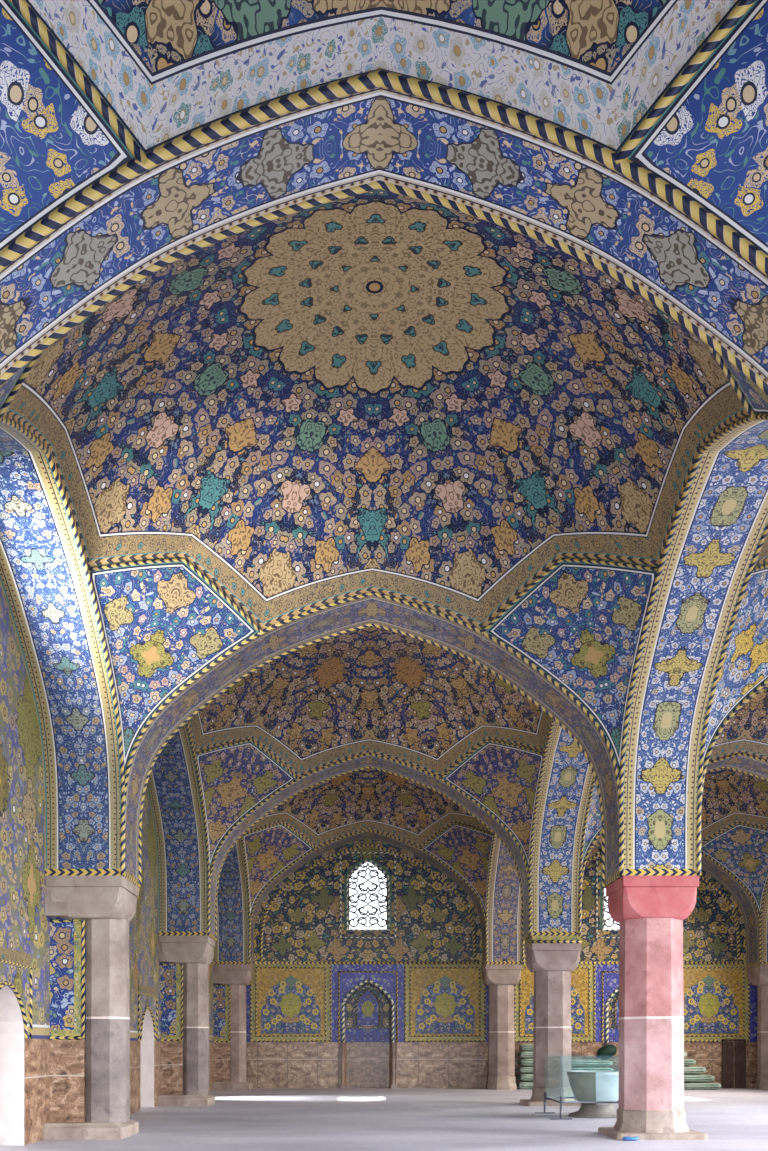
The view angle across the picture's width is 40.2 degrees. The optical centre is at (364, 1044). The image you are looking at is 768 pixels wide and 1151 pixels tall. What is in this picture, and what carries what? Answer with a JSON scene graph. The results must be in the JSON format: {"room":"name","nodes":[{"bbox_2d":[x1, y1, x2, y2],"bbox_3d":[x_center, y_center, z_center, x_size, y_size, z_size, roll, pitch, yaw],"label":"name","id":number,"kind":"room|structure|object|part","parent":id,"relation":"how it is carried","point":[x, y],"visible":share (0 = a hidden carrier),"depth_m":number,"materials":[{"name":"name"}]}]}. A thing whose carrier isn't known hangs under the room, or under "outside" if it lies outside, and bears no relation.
{"room":"mosque","nodes":[
{"label":"mosque","id":0,"kind":"room"},
{"bbox_2d":[0,583,212,1144],"bbox_3d":[-5.662,-4.830,16.800,0.001,13.000,47.600,0,0,0],"label":"wall","id":1,"kind":"structure","parent":0,"point":[24,924],"depth_m":17.81,"materials":[{"name":"tile"}]},
{"bbox_2d":[0,946,31,1144],"bbox_3d":[-5.850,0.070,16.620,0.465,3.200,2.380,0,0,0],"label":"door","id":2,"kind":"structure","parent":1,"relation":"in","point":[13,1033],"depth_m":17.48,"materials":[{"name":"white paint"}]},
{"bbox_3d":[-5.652,-0.820,16.620,0.070,1.420,2.380,0,0,0],"label":"frame","id":3,"kind":"part","parent":2,"relation":"part of","materials":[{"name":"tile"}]},
{"bbox_2d":[0,422,120,875],"bbox_3d":[-4.973,-5.500,14.170,1.380,5.000,8.864,0,0,0],"label":"arch","id":4,"kind":"object","parent":1,"relation":"attached to","point":[43,580],"visible":1,"depth_m":17.48,"materials":[{"name":"tile"}]},
{"bbox_2d":[45,876,85,1121],"bbox_3d":[-5.395,-0.665,19.270,0.735,4.670,1.300,0,0,0],"label":"wall pier","id":5,"kind":"object","parent":1,"relation":"attached to","point":[67,936],"visible":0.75,"depth_m":18.90,"materials":[{"name":"tile"}]},
{"bbox_2d":[138,984,157,1106],"bbox_3d":[-5.850,0.070,27.420,0.465,3.200,2.380,0,0,0],"label":"door","id":6,"kind":"structure","parent":1,"relation":"in","point":[147,1035],"depth_m":28.28,"materials":[{"name":"white paint"}]},
{"bbox_3d":[-5.652,-0.820,27.420,0.070,1.420,2.380,0,0,0],"label":"frame","id":7,"kind":"part","parent":6,"relation":"part of","materials":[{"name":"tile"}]},
{"bbox_2d":[126,724,207,935],"bbox_3d":[-4.973,-5.500,24.395,1.380,5.000,8.914,0,0,0],"label":"arch","id":8,"kind":"object","parent":1,"relation":"attached to","point":[172,785],"visible":0.41,"depth_m":28.48,"materials":[{"name":"tile"}]},
{"bbox_2d":[158,936,182,1094],"bbox_3d":[-5.395,-0.665,29.500,0.735,4.670,1.260,0,0,0],"label":"wall pier","id":9,"kind":"object","parent":1,"relation":"attached to","point":[171,974],"visible":0.74,"depth_m":29.15,"materials":[{"name":"tile"}]},
{"bbox_2d":[212,964,229,1081],"bbox_3d":[-5.395,-0.665,39.860,0.735,4.670,1.480,0,0,0],"label":"wall pier","id":10,"kind":"object","parent":1,"relation":"attached to","point":[221,993],"visible":0.81,"depth_m":39.40,"materials":[{"name":"tile"}]},
{"bbox_2d":[209,838,248,963],"bbox_3d":[-4.973,-5.500,34.625,1.380,5.000,8.954,0,0,0],"label":"arch","id":11,"kind":"object","parent":1,"relation":"attached to","point":[231,945],"visible":0.34,"depth_m":38.99,"materials":[{"name":"tile"}]},
{"bbox_2d":[215,766,523,964],"bbox_3d":[0.138,-6.615,34.625,8.920,7.230,9.030,0,0,0],"label":"ceiling","id":12,"kind":"structure","parent":0,"point":[406,810],"depth_m":38.18,"materials":[{"name":"tile"}]},
{"bbox_3d":[-4.270,-5.519,34.625,0.076,5.038,9.030,0,0,0],"label":"rope moulding","id":13,"kind":"part","parent":12,"relation":"part of","materials":[{"name":"tile"}]},
{"bbox_3d":[-3.003,-7.641,37.806,0.153,0.756,3.510,0,0,45],"label":"rope moulding","id":14,"kind":"part","parent":12,"relation":"part of","materials":[{"name":"tile"}]},
{"bbox_3d":[0.138,-5.519,39.088,8.920,5.038,0.076,0,0,0],"label":"rope moulding","id":15,"kind":"part","parent":12,"relation":"part of","materials":[{"name":"tile"}]},
{"bbox_3d":[3.278,-7.641,37.806,0.153,0.756,3.510,0,0,-45],"label":"rope moulding","id":16,"kind":"part","parent":12,"relation":"part of","materials":[{"name":"tile"}]},
{"bbox_3d":[4.545,-5.519,34.625,0.076,5.038,9.030,0,0,0],"label":"rope moulding","id":17,"kind":"part","parent":12,"relation":"part of","materials":[{"name":"tile"}]},
{"bbox_2d":[138,623,605,935],"bbox_3d":[0.138,-6.615,24.395,8.920,7.230,8.990,0,0,0],"label":"ceiling","id":18,"kind":"structure","parent":0,"point":[428,707],"depth_m":27.46,"materials":[{"name":"tile"}]},
{"bbox_3d":[-4.270,-5.519,24.395,0.076,5.038,8.990,0,0,0],"label":"rope moulding","id":19,"kind":"part","parent":18,"relation":"part of","materials":[{"name":"tile"}]},
{"bbox_3d":[-3.003,-7.641,27.561,0.153,0.756,3.502,0,0,45],"label":"rope moulding","id":20,"kind":"part","parent":18,"relation":"part of","materials":[{"name":"tile"}]},
{"bbox_3d":[0.138,-5.519,28.838,8.920,5.038,0.076,0,0,0],"label":"rope moulding","id":21,"kind":"part","parent":18,"relation":"part of","materials":[{"name":"tile"}]},
{"bbox_3d":[0.138,-5.519,19.952,8.920,5.038,0.076,0,0,0],"label":"rope moulding","id":22,"kind":"part","parent":18,"relation":"part of","materials":[{"name":"tile"}]},
{"bbox_3d":[3.278,-7.641,27.561,0.153,0.756,3.502,0,0,-45],"label":"rope moulding","id":23,"kind":"part","parent":18,"relation":"part of","materials":[{"name":"tile"}]},
{"bbox_3d":[4.545,-5.519,24.395,0.076,5.038,8.990,0,0,0],"label":"rope moulding","id":24,"kind":"part","parent":18,"relation":"part of","materials":[{"name":"tile"}]},
{"bbox_2d":[0,180,767,875],"bbox_3d":[0.138,-6.615,14.170,8.920,7.230,8.940,0,0,0],"label":"ceiling","id":25,"kind":"structure","parent":0,"point":[467,416],"depth_m":15.75,"materials":[{"name":"tile"}]},
{"bbox_3d":[-4.270,-5.519,14.170,0.076,5.038,8.940,0,0,0],"label":"rope moulding","id":26,"kind":"part","parent":25,"relation":"part of","materials":[{"name":"tile"}]},
{"bbox_3d":[-3.003,-7.641,11.022,0.153,0.756,3.493,0,0,-45],"label":"rope moulding","id":27,"kind":"part","parent":25,"relation":"part of","materials":[{"name":"tile"}]},
{"bbox_3d":[-3.003,-7.641,17.318,0.153,0.756,3.493,0,0,45],"label":"rope moulding","id":28,"kind":"part","parent":25,"relation":"part of","materials":[{"name":"tile"}]},
{"bbox_3d":[0.138,-5.519,18.588,8.920,5.038,0.076,0,0,0],"label":"rope moulding","id":29,"kind":"part","parent":25,"relation":"part of","materials":[{"name":"tile"}]},
{"bbox_3d":[0.138,-5.519,9.752,8.920,5.038,0.076,0,0,0],"label":"rope moulding","id":30,"kind":"part","parent":25,"relation":"part of","materials":[{"name":"tile"}]},
{"bbox_3d":[3.278,-7.641,17.318,0.153,0.756,3.493,0,0,-45],"label":"rope moulding","id":31,"kind":"part","parent":25,"relation":"part of","materials":[{"name":"tile"}]},
{"bbox_3d":[3.278,-7.641,11.022,0.153,0.756,3.493,0,0,45],"label":"rope moulding","id":32,"kind":"part","parent":25,"relation":"part of","materials":[{"name":"tile"}]},
{"bbox_3d":[4.545,-5.519,14.170,0.076,5.038,8.940,0,0,0],"label":"rope moulding","id":33,"kind":"part","parent":25,"relation":"part of","materials":[{"name":"tile"}]},
{"bbox_2d":[0,0,767,276],"bbox_3d":[0.138,-6.615,4.300,8.952,7.230,8.912,0,0,0],"label":"ceiling","id":34,"kind":"structure","parent":0,"point":[670,97],"depth_m":8.44,"materials":[{"name":"tile"}]},
{"bbox_3d":[-3.004,-7.641,7.427,3.492,0.781,0.178,0,0,-45],"label":"rope moulding","id":35,"kind":"part","parent":34,"relation":"part of","materials":[{"name":"tile"}]},
{"bbox_3d":[3.279,-7.641,7.427,3.492,0.781,0.178,0,0,45],"label":"rope moulding","id":36,"kind":"part","parent":34,"relation":"part of","materials":[{"name":"tile"}]},
{"bbox_2d":[0,1087,767,1150],"bbox_3d":[5.388,1.820,17.250,25.500,0.300,48.500,0,0,0],"label":"floor","id":37,"kind":"structure","parent":0,"point":[348,1118],"depth_m":21.52,"materials":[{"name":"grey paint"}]},
{"bbox_2d":[44,876,138,1139],"bbox_3d":[-5.000,-0.665,19.270,1.425,4.670,1.480,0,0,0],"label":"column","id":38,"kind":"structure","parent":37,"relation":"on","point":[107,904],"depth_m":18.88,"materials":[{"name":"stone"}]},
{"bbox_2d":[158,936,214,1105],"bbox_3d":[-5.000,-0.665,29.500,1.425,4.670,1.480,0,0,0],"label":"column","id":39,"kind":"structure","parent":37,"relation":"on","point":[196,953],"depth_m":29.12,"materials":[{"name":"stone"}]},
{"bbox_2d":[210,755,528,939],"bbox_3d":[0.138,-5.500,29.500,8.844,5.000,1.300,0,0,0],"label":"arch","id":40,"kind":"object","parent":39,"relation":"on","point":[372,761],"visible":0.98,"depth_m":29.55,"materials":[{"name":"tile"}]},
{"bbox_2d":[212,964,252,1089],"bbox_3d":[-5.000,-0.665,39.800,1.425,4.670,1.480,0,0,0],"label":"column","id":41,"kind":"structure","parent":37,"relation":"on","point":[238,976],"depth_m":39.42,"materials":[{"name":"brown stone"}]},
{"bbox_2d":[338,971,397,1087],"bbox_3d":[0.138,-0.596,40.920,2.340,4.532,0.880,0,0,0],"label":"niche","id":42,"kind":"object","parent":37,"relation":"on","point":[367,1044],"visible":1,"depth_m":41.35,"materials":[{"name":"tile"}]},
{"bbox_3d":[0.138,-1.486,40.580,2.340,2.752,0.120,0,0,0],"label":"niche frame","id":43,"kind":"part","parent":42,"relation":"part of","materials":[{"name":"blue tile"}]},
{"bbox_2d":[481,964,521,1089],"bbox_3d":[5.188,-0.665,39.800,1.360,4.670,1.360,0,0,0],"label":"column","id":44,"kind":"structure","parent":37,"relation":"on","point":[500,979],"depth_m":39.33,"materials":[{"name":"brown stone"}]},
{"bbox_2d":[250,831,484,966],"bbox_3d":[0.138,-5.500,39.850,8.844,5.000,1.500,0,0,0],"label":"arch","id":45,"kind":"object","parent":44,"relation":"on","point":[364,835],"visible":0.98,"depth_m":39.95,"materials":[{"name":"tile"}]},
{"bbox_2d":[516,1081,532,1088],"bbox_3d":[6.485,1.524,39.943,1.344,0.293,0.965,0,0,1],"label":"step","id":46,"kind":"structure","parent":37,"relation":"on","point":[521,1084],"depth_m":39.51,"materials":[{"name":"green stone"}]},
{"bbox_2d":[517,1073,532,1080],"bbox_3d":[6.516,1.217,39.943,1.314,0.294,0.964,0,0,-1],"label":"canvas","id":47,"kind":"object","parent":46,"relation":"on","point":[522,1076],"visible":0.55,"depth_m":39.51},
{"bbox_2d":[517,1066,532,1072],"bbox_3d":[6.486,0.929,39.943,1.284,0.258,0.964,0,0,0],"label":"canvas","id":48,"kind":"object","parent":47,"relation":"on","point":[519,1069],"visible":0.48,"depth_m":39.51},
{"bbox_2d":[518,1058,532,1065],"bbox_3d":[6.516,0.643,39.942,1.254,0.297,0.965,0,0,-1],"label":"canvas","id":49,"kind":"object","parent":48,"relation":"on","point":[526,1061],"visible":0.43,"depth_m":39.51},
{"bbox_2d":[518,1051,532,1057],"bbox_3d":[6.485,0.357,39.943,1.224,0.257,0.964,0,0,1],"label":"canvas","id":50,"kind":"object","parent":49,"relation":"on","point":[523,1054],"visible":0.48,"depth_m":39.51},
{"bbox_2d":[519,1044,532,1050],"bbox_3d":[6.515,0.092,39.943,1.194,0.257,0.964,0,0,1],"label":"canvas","id":51,"kind":"object","parent":50,"relation":"on","point":[525,1047],"visible":0.43,"depth_m":39.52},
{"bbox_2d":[520,936,581,1105],"bbox_3d":[5.277,-0.665,29.500,1.600,4.670,1.600,0,0,0],"label":"column","id":52,"kind":"structure","parent":37,"relation":"on","point":[552,960],"depth_m":29.01,"materials":[{"name":"brown stone"}]},
{"bbox_2d":[531,721,621,935],"bbox_3d":[5.237,-5.500,24.395,1.360,5.000,8.914,0,0,0],"label":"arch","id":53,"kind":"object","parent":52,"relation":"on","point":[567,778],"visible":0.44,"depth_m":28.44,"materials":[{"name":"tile"}]},
{"bbox_2d":[535,1055,618,1119],"bbox_3d":[5.378,0.960,24.550,2.440,1.420,2.160,0,0,0],"label":"glass barrier","id":54,"kind":"object","parent":37,"relation":"on","point":[545,1097],"visible":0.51,"depth_m":23.50,"materials":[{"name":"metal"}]},
{"bbox_3d":[4.397,1.655,25.600,0.480,0.030,0.060,0,0,0],"label":"foot plate","id":55,"kind":"part","parent":54,"relation":"part of","materials":[{"name":"metal"}]},
{"bbox_3d":[4.397,1.285,24.550,0.044,0.044,2.100,0,0,0],"label":"rail","id":56,"kind":"part","parent":54,"relation":"part of","materials":[{"name":"metal"}]},
{"bbox_3d":[4.397,1.655,23.500,0.480,0.030,0.060,0,0,0],"label":"foot plate","id":57,"kind":"part","parent":54,"relation":"part of","materials":[{"name":"metal"}]},
{"bbox_3d":[5.378,1.285,25.600,1.960,0.044,0.044,0,0,0],"label":"rail","id":58,"kind":"part","parent":54,"relation":"part of","materials":[{"name":"metal"}]},
{"bbox_3d":[5.378,1.285,23.500,1.960,0.044,0.044,0,0,0],"label":"rail","id":59,"kind":"part","parent":54,"relation":"part of","materials":[{"name":"metal"}]},
{"bbox_2d":[567,1070,618,1117],"bbox_3d":[5.438,1.140,24.550,1.380,1.060,1.380,0,0,0],"label":"stone basin","id":60,"kind":"object","parent":37,"relation":"on","point":[586,1085],"visible":0.87,"depth_m":24.08,"materials":[{"name":"grey stone"}]},
{"bbox_2d":[602,971,618,1070],"bbox_3d":[10.338,-0.596,40.920,2.340,4.532,0.880,0,0,0],"label":"niche","id":61,"kind":"object","parent":37,"relation":"on","point":[612,1003],"visible":0.23,"depth_m":41.35,"materials":[{"name":"tile"}]},
{"bbox_2d":[623,1136,638,1140],"bbox_3d":[4.657,1.633,18.365,0.260,0.074,0.211,0,0,0],"label":"scrap","id":62,"kind":"object","parent":37,"relation":"on","point":[637,1137],"visible":1,"depth_m":18.30,"materials":[{"name":"blue plastic"}]},
{"bbox_2d":[598,876,707,1139],"bbox_3d":[5.258,-0.665,19.270,1.600,4.670,1.600,0,0,0],"label":"column","id":63,"kind":"structure","parent":37,"relation":"on","point":[650,911],"depth_m":18.75,"materials":[{"name":"pink stone"}]},
{"bbox_2d":[124,595,619,886],"bbox_3d":[0.138,-5.500,19.270,8.844,5.000,1.340,0,0,0],"label":"arch","id":64,"kind":"object","parent":63,"relation":"on","point":[405,618],"visible":1,"depth_m":19.27,"materials":[{"name":"tile"}]},
{"bbox_2d":[623,420,767,875],"bbox_3d":[5.237,-5.500,14.170,1.360,5.000,8.864,0,0,0],"label":"arch","id":65,"kind":"object","parent":63,"relation":"on","point":[723,519],"visible":0.98,"depth_m":17.23,"materials":[{"name":"tile"}]},
{"bbox_2d":[684,1082,720,1088],"bbox_3d":[12.125,1.536,39.693,2.374,0.269,1.164,0,0,1],"label":"canvas","id":66,"kind":"object","parent":37,"relation":"on","point":[687,1085],"visible":0.52,"depth_m":39.13},
{"bbox_2d":[684,1074,714,1081],"bbox_3d":[11.950,1.235,39.693,2.224,0.298,1.164,0,0,0],"label":"canvas","id":67,"kind":"object","parent":66,"relation":"on","point":[687,1077],"visible":0.41,"depth_m":39.14},
{"bbox_2d":[684,1066,705,1073],"bbox_3d":[11.765,0.930,39.693,1.974,0.296,1.164,0,0,1],"label":"canvas","id":68,"kind":"object","parent":67,"relation":"on","point":[687,1069],"visible":0.31,"depth_m":39.14},
{"bbox_2d":[684,1059,695,1064],"bbox_3d":[11.570,0.642,39.693,1.624,0.259,1.165,0,0,1],"label":"canvas","id":69,"kind":"object","parent":68,"relation":"on","point":[686,1061],"visible":0.18,"depth_m":39.14},
{"bbox_2d":[747,964,767,1089],"bbox_3d":[15.438,-0.665,39.800,1.400,4.670,1.400,0,0,0],"label":"column","id":70,"kind":"structure","parent":37,"relation":"on","point":[757,974],"depth_m":39.55,"materials":[{"name":"brown stone"}]},
{"bbox_2d":[522,844,759,966],"bbox_3d":[10.338,-5.500,39.850,8.844,5.000,1.500,0,0,0],"label":"arch","id":71,"kind":"object","parent":70,"relation":"on","point":[747,907],"visible":0.41,"depth_m":39.88,"materials":[{"name":"tile"}]},
{"bbox_2d":[762,885,767,963],"bbox_3d":[15.438,-5.500,34.625,1.360,5.000,8.954,0,0,0],"label":"arch","id":72,"kind":"object","parent":70,"relation":"on","point":[765,905],"visible":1,"depth_m":39.09,"materials":[{"name":"tile"}]},
{"bbox_3d":[8.475,1.531,39.943,1.924,0.277,0.965,0,0,1],"label":"canvas","id":73,"kind":"object","parent":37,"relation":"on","visible":0},
{"bbox_3d":[8.476,1.247,39.943,1.864,0.274,0.964,0,0,-1],"label":"canvas","id":74,"kind":"object","parent":73,"relation":"on","visible":0},
{"bbox_2d":[571,1067,613,1070],"bbox_3d":[8.476,0.960,39.943,1.804,0.275,0.964,0,0,0],"label":"canvas","id":75,"kind":"object","parent":74,"relation":"on","point":[572,1068],"visible":0.38,"depth_m":39.49},
{"bbox_2d":[571,1060,612,1065],"bbox_3d":[8.475,0.683,39.943,1.744,0.257,0.964,0,0,1],"label":"canvas","id":76,"kind":"object","parent":75,"relation":"on","point":[573,1062],"visible":0.76,"depth_m":39.49},
{"bbox_2d":[597,1044,616,1059],"bbox_3d":[9.207,0.271,39.891,0.700,0.590,0.546,0,0,0],"label":"bundle","id":77,"kind":"object","parent":76,"relation":"on","point":[608,1051],"visible":1,"depth_m":39.73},
{"bbox_2d":[0,87,767,384],"bbox_3d":[0.138,-5.500,9.220,8.844,5.000,1.040,0,0,0],"label":"arch","id":78,"kind":"object","parent":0,"point":[531,181],"visible":1,"depth_m":9.22,"materials":[{"name":"tile"}]},
{"bbox_2d":[246,838,757,1087],"bbox_3d":[4.578,-4.830,40.578,23.880,13.000,0.184,0,0,0],"label":"wall","id":79,"kind":"structure","parent":0,"point":[435,952],"depth_m":40.60,"materials":[{"name":"tile"}]},
{"bbox_3d":[-2.842,-1.650,40.580,3.150,3.072,0.100,0,0,0],"label":"tile panel","id":80,"kind":"part","parent":79,"relation":"part of","materials":[{"name":"tile"}]},
{"bbox_3d":[0.138,-3.170,40.580,8.840,0.120,0.120,0,0,0],"label":"rope moulding","id":81,"kind":"part","parent":79,"relation":"part of","materials":[{"name":"tile"}]},
{"bbox_2d":[340,852,395,937],"bbox_3d":[0.138,-5.790,40.720,2.196,3.329,0.360,0,0,0],"label":"window","id":82,"kind":"structure","parent":79,"relation":"in","point":[388,898],"depth_m":40.59,"materials":[{"name":"tile"}]},
{"bbox_3d":[0.138,-5.492,40.580,8.354,4.611,0.110,0,0,0],"label":"rope moulding","id":83,"kind":"part","parent":79,"relation":"part of","materials":[{"name":"tile"}]},
{"bbox_3d":[3.118,-1.650,40.580,3.150,3.072,0.100,0,0,0],"label":"tile panel","id":84,"kind":"part","parent":79,"relation":"part of","materials":[{"name":"tile"}]},
{"bbox_3d":[7.357,-1.650,40.580,3.150,3.072,0.100,0,0,0],"label":"tile panel","id":85,"kind":"part","parent":79,"relation":"part of","materials":[{"name":"tile"}]},
{"bbox_2d":[596,852,619,937],"bbox_3d":[10.037,-5.790,40.720,2.196,3.329,0.360,0,0,0],"label":"window","id":86,"kind":"structure","parent":79,"relation":"in","point":[603,899],"depth_m":40.57,"materials":[{"name":"tile"}]},
{"bbox_3d":[10.338,-5.492,40.580,8.354,4.611,0.110,0,0,0],"label":"rope moulding","id":87,"kind":"part","parent":79,"relation":"part of","materials":[{"name":"tile"}]},
{"bbox_3d":[10.338,-3.170,40.580,8.840,0.120,0.120,0,0,0],"label":"rope moulding","id":88,"kind":"part","parent":79,"relation":"part of","materials":[{"name":"tile"}]},
{"bbox_3d":[13.318,-1.650,40.580,3.150,3.072,0.100,0,0,0],"label":"tile panel","id":89,"kind":"part","parent":79,"relation":"part of","materials":[{"name":"tile"}]},
{"bbox_2d":[722,1039,745,1087],"bbox_3d":[14.268,0.720,40.515,0.900,1.900,0.171,0,0,0],"label":"door","id":90,"kind":"structure","parent":79,"relation":"in","point":[727,1047],"depth_m":40.50,"materials":[{"name":"brown wood"}]},
{"bbox_2d":[488,836,530,963],"bbox_3d":[5.237,-5.500,34.625,1.360,5.000,8.954,0,0,0],"label":"arch","id":91,"kind":"object","parent":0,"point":[504,899],"visible":0.28,"depth_m":38.97,"materials":[{"name":"tile"}]},
{"bbox_2d":[522,766,767,964],"bbox_3d":[10.338,-6.615,34.625,8.920,7.230,9.030,0,0,0],"label":"ceiling","id":92,"kind":"structure","parent":0,"point":[734,811],"depth_m":37.90,"materials":[{"name":"tile"}]},
{"bbox_3d":[10.338,-5.519,39.088,8.920,5.038,0.076,0,0,0],"label":"rope moulding","id":93,"kind":"part","parent":92,"relation":"part of","materials":[{"name":"tile"}]},
{"bbox_3d":[13.478,-7.641,37.806,0.153,0.756,3.510,0,0,-45],"label":"rope moulding","id":94,"kind":"part","parent":92,"relation":"part of","materials":[{"name":"tile"}]},
{"bbox_3d":[10.338,-5.519,30.162,8.920,5.038,0.076,0,0,0],"label":"rope moulding","id":95,"kind":"part","parent":92,"relation":"part of","materials":[{"name":"tile"}]},
{"bbox_3d":[14.745,-5.519,34.625,0.076,5.038,9.030,0,0,0],"label":"rope moulding","id":96,"kind":"part","parent":92,"relation":"part of","materials":[{"name":"tile"}]},
{"bbox_2d":[578,685,767,935],"bbox_3d":[10.338,-6.615,24.395,8.920,7.230,8.990,0,0,0],"label":"ceiling","id":97,"kind":"structure","parent":0,"point":[745,733],"depth_m":28.50,"materials":[{"name":"tile"}]},
{"bbox_3d":[5.930,-5.519,24.395,0.076,5.038,8.990,0,0,0],"label":"rope moulding","id":98,"kind":"part","parent":97,"relation":"part of","materials":[{"name":"tile"}]},
{"bbox_3d":[10.338,-5.519,19.952,8.920,5.038,0.076,0,0,0],"label":"rope moulding","id":99,"kind":"part","parent":97,"relation":"part of","materials":[{"name":"tile"}]},
{"bbox_2d":[696,522,767,875],"bbox_3d":[10.338,-6.615,14.170,8.920,7.230,8.940,0,0,0],"label":"ceiling","id":100,"kind":"structure","parent":0,"point":[742,668],"depth_m":17.95,"materials":[{"name":"tile"}]},
{"bbox_3d":[10.338,-5.519,18.588,8.920,5.038,0.076,0,0,0],"label":"rope moulding","id":101,"kind":"part","parent":100,"relation":"part of","materials":[{"name":"tile"}]},
{"bbox_3d":[7.197,-7.641,17.318,0.153,0.756,3.493,0,0,45],"label":"rope moulding","id":102,"kind":"part","parent":100,"relation":"part of","materials":[{"name":"tile"}]},
{"bbox_2d":[706,755,767,778],"bbox_3d":[10.338,-5.500,29.500,8.844,5.000,1.300,0,0,0],"label":"arch","id":103,"kind":"object","parent":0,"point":[743,763],"visible":0.33,"depth_m":29.57,"materials":[{"name":"tile"}]}
]}

